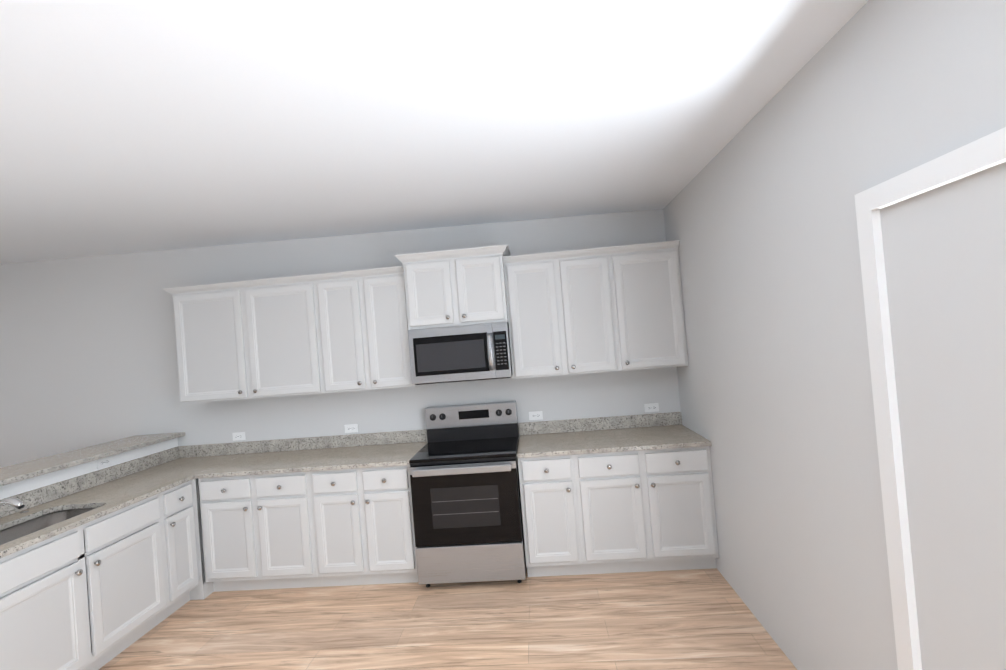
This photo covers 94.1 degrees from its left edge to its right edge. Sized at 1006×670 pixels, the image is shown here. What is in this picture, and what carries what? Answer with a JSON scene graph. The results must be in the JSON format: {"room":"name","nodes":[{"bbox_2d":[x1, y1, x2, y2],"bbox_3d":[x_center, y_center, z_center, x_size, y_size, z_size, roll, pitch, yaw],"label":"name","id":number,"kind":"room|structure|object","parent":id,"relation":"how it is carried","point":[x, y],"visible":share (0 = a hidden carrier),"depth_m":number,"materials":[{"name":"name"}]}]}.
{"room":"kitchen","nodes":[
{"label":"kitchen","id":0,"kind":"room"},
{"bbox_2d":[0,438,177,499],"bbox_3d":[-2.993,1.433,2.599,0.140,1.105,3.049,-5,-1,4],"label":"wall","id":1,"kind":"structure","parent":0,"point":[20,487],"depth_m":3.20,"materials":[{"name":"white paint"}]},
{"bbox_2d":[0,446,179,517],"bbox_3d":[-2.945,1.015,2.610,0.021,0.102,3.029,-5,-1,4],"label":"backsplash","id":2,"kind":"structure","parent":1,"relation":"attached to","point":[42,495],"depth_m":3.26,"materials":[{"name":"stone"}]},
{"bbox_2d":[0,432,184,485],"bbox_3d":[-3.129,0.872,2.599,0.470,0.032,3.079,-5,-1,4],"label":"countertop","id":3,"kind":"structure","parent":1,"relation":"on","point":[10,474],"depth_m":3.30,"materials":[{"name":"stone"}]},
{"bbox_2d":[97,456,111,468],"bbox_3d":[-2.905,0.928,3.415,0.008,0.070,0.114,-5,-1,4],"label":"electrical outlet","id":4,"kind":"object","parent":1,"relation":"attached to","point":[104,462],"visible":0.88,"depth_m":3.41,"materials":[{"name":"white plastic"}]},
{"bbox_2d":[0,209,680,467],"bbox_3d":[-2.506,0.491,4.179,8.200,2.950,0.150,-5,-1,4],"label":"wall","id":5,"kind":"structure","parent":0,"point":[88,356],"depth_m":4.13,"materials":[{"name":"paint"}]},
{"bbox_2d":[232,432,245,440],"bbox_3d":[-2.301,0.883,4.082,0.114,0.070,0.008,-5,-1,4],"label":"electrical outlet","id":6,"kind":"object","parent":5,"relation":"attached to","point":[237,436],"visible":1,"depth_m":4.08,"materials":[{"name":"white plastic"}]},
{"bbox_2d":[165,274,332,403],"bbox_3d":[-2.052,0.041,3.914,1.206,0.945,0.324,-5,-1,4],"label":"upper cabinet","id":7,"kind":"object","parent":5,"relation":"attached to","point":[248,339],"depth_m":3.75,"materials":[{"name":"white wood"}]},
{"bbox_2d":[180,429,426,457],"bbox_3d":[-1.726,0.937,4.035,2.207,0.102,0.020,-5,-1,4],"label":"backsplash","id":8,"kind":"structure","parent":5,"relation":"attached to","point":[410,436],"depth_m":4.02,"materials":[{"name":"stone"}]},
{"bbox_2d":[344,424,357,432],"bbox_3d":[-1.302,0.802,4.015,0.114,0.070,0.008,-5,-1,4],"label":"electrical outlet","id":9,"kind":"object","parent":5,"relation":"attached to","point":[352,428],"visible":1,"depth_m":4.01,"materials":[{"name":"white plastic"}]},
{"bbox_2d":[316,274,417,392],"bbox_3d":[-1.080,-0.010,3.834,0.742,0.890,0.353,-5,-1,4],"label":"upper cabinet","id":10,"kind":"object","parent":5,"relation":"attached to","point":[363,331],"visible":1,"depth_m":3.69,"materials":[{"name":"white wood"}]},
{"bbox_2d":[394,244,510,329],"bbox_3d":[-0.356,-0.354,3.740,0.863,0.573,0.449,-5,-1,4],"label":"upper cabinet","id":11,"kind":"object","parent":5,"relation":"attached to","point":[455,287],"visible":0.98,"depth_m":3.55,"materials":[{"name":"white wood"}]},
{"bbox_2d":[408,322,512,384],"bbox_3d":[-0.318,0.145,3.711,0.757,0.424,0.493,-5,-1,4],"label":"microwave","id":12,"kind":"object","parent":11,"relation":"attached to","point":[475,352],"visible":1,"depth_m":3.52,"materials":[{"name":"grey metal"}]},
{"bbox_2d":[529,411,542,419],"bbox_3d":[0.274,0.674,3.909,0.114,0.070,0.008,-5,-1,4],"label":"electrical outlet","id":13,"kind":"object","parent":5,"relation":"attached to","point":[537,415],"visible":1,"depth_m":3.91,"materials":[{"name":"white plastic"}]},
{"bbox_2d":[503,246,618,378],"bbox_3d":[0.452,-0.163,3.746,0.810,0.945,0.324,-5,-1,4],"label":"upper cabinet","id":14,"kind":"object","parent":5,"relation":"attached to","point":[560,309],"depth_m":3.59,"materials":[{"name":"white wood"}]},
{"bbox_2d":[519,412,681,434],"bbox_3d":[0.795,0.732,3.866,1.328,0.102,0.020,-5,-1,4],"label":"backsplash","id":15,"kind":"structure","parent":5,"relation":"attached to","point":[673,418],"depth_m":3.86,"materials":[{"name":"stone"}]},
{"bbox_2d":[609,249,687,370],"bbox_3d":[1.115,-0.189,3.687,0.517,0.890,0.353,-5,-1,4],"label":"upper cabinet","id":16,"kind":"object","parent":5,"relation":"attached to","point":[648,310],"visible":0.98,"depth_m":3.55,"materials":[{"name":"white wood"}]},
{"bbox_2d":[644,403,658,411],"bbox_3d":[1.220,0.597,3.846,0.114,0.070,0.008,-5,-1,4],"label":"electrical outlet","id":17,"kind":"object","parent":5,"relation":"attached to","point":[652,407],"visible":1,"depth_m":3.84,"materials":[{"name":"white plastic"}]},
{"bbox_2d":[0,0,867,263],"bbox_3d":[-2.834,-0.864,0.931,8.200,0.237,6.700,-5,-1,4],"label":"ceiling","id":18,"kind":"structure","parent":0,"point":[131,126],"depth_m":1.96,"materials":[{"name":"paint"}]},
{"bbox_2d":[99,567,796,669],"bbox_3d":[-2.605,1.991,0.889,8.200,0.120,6.700,-5,-1,4],"label":"floor","id":19,"kind":"structure","parent":0,"point":[698,619],"depth_m":2.83,"materials":[{"name":"brown wood"}]},
{"bbox_2d":[0,494,166,669],"bbox_3d":[-2.586,1.511,2.607,0.652,0.884,1.099,-5,-1,4],"label":"base cabinet","id":20,"kind":"object","parent":19,"relation":"on","point":[68,601],"visible":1,"depth_m":2.60,"materials":[{"name":"white wood"}]},
{"bbox_2d":[0,454,244,557],"bbox_3d":[-2.634,1.056,2.588,0.634,0.030,3.029,-5,-1,4],"label":"countertop","id":21,"kind":"structure","parent":20,"relation":"on","point":[104,499],"depth_m":3.02,"materials":[{"name":"stone"}]},
{"bbox_2d":[0,483,24,508],"bbox_3d":[-2.780,0.937,2.585,0.290,0.230,0.062,-5,-1,4],"label":"faucet","id":22,"kind":"object","parent":21,"relation":"on","point":[17,503],"visible":1,"depth_m":2.56,"materials":[{"name":"silver metal"}]},
{"bbox_2d":[0,508,95,548],"bbox_3d":[-2.597,1.169,2.532,0.420,0.200,0.773,-5,-1,4],"label":"sink","id":23,"kind":"object","parent":21,"relation":"in","point":[14,532],"depth_m":2.78,"materials":[{"name":"silver metal"}]},
{"bbox_2d":[157,480,198,624],"bbox_3d":[-2.539,1.517,3.305,0.652,0.884,0.299,-5,-1,4],"label":"base cabinet","id":24,"kind":"object","parent":19,"relation":"on","point":[179,543],"visible":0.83,"depth_m":3.26,"materials":[{"name":"white wood"}]},
{"bbox_2d":[190,479,213,599],"bbox_3d":[-2.517,1.522,3.773,0.632,0.884,0.638,-5,-1,4],"label":"filler panel","id":25,"kind":"object","parent":19,"relation":"on","point":[203,589],"visible":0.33,"depth_m":3.44,"materials":[{"name":"white wood"}]},
{"bbox_2d":[198,471,322,591],"bbox_3d":[-1.780,1.462,3.715,0.849,0.884,0.657,-5,-1,4],"label":"base cabinet","id":26,"kind":"object","parent":19,"relation":"on","point":[257,532],"visible":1,"depth_m":3.42,"materials":[{"name":"white wood"}]},
{"bbox_2d":[195,442,427,478],"bbox_3d":[-1.441,0.976,3.702,1.603,0.030,0.647,-5,-1,4],"label":"countertop","id":27,"kind":"structure","parent":26,"relation":"on","point":[385,455],"depth_m":3.58,"materials":[{"name":"stone"}]},
{"bbox_2d":[309,465,417,586],"bbox_3d":[-0.983,1.397,3.661,0.752,0.884,0.657,-5,-1,4],"label":"base cabinet","id":28,"kind":"object","parent":19,"relation":"on","point":[363,525],"visible":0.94,"depth_m":3.37,"materials":[{"name":"white wood"}]},
{"bbox_2d":[409,401,525,586],"bbox_3d":[-0.242,1.175,3.565,0.757,1.205,0.733,-5,-1,4],"label":"range","id":29,"kind":"object","parent":19,"relation":"on","point":[466,495],"visible":1,"depth_m":3.27,"materials":[{"name":"grey metal"}]},
{"bbox_2d":[518,455,582,576],"bbox_3d":[0.352,1.289,3.572,0.393,0.884,0.657,-5,-1,4],"label":"base cabinet","id":30,"kind":"object","parent":19,"relation":"on","point":[550,516],"visible":0.98,"depth_m":3.28,"materials":[{"name":"white wood"}]},
{"bbox_2d":[574,446,718,574],"bbox_3d":[1.012,1.235,3.527,0.931,0.884,0.657,-5,-1,4],"label":"base cabinet","id":31,"kind":"object","parent":19,"relation":"on","point":[645,510],"visible":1,"depth_m":3.24,"materials":[{"name":"white wood"}]},
{"bbox_2d":[517,425,711,457],"bbox_3d":[0.779,0.795,3.553,1.328,0.030,0.647,-5,-1,4],"label":"countertop","id":32,"kind":"structure","parent":31,"relation":"on","point":[614,440],"depth_m":3.43,"materials":[{"name":"stone"}]},
{"bbox_2d":[663,0,1005,669],"bbox_3d":[1.275,0.135,0.643,0.150,2.950,6.400,-5,-1,4],"label":"wall","id":33,"kind":"structure","parent":0,"point":[774,375],"depth_m":1.94,"materials":[{"name":"paint"}]},
{"bbox_2d":[854,127,1005,669],"bbox_3d":[1.214,0.551,0.594,0.029,2.070,1.940,-5,-1,4],"label":"door","id":34,"kind":"structure","parent":33,"relation":"in","point":[932,240],"depth_m":1.33,"materials":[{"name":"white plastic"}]}
]}

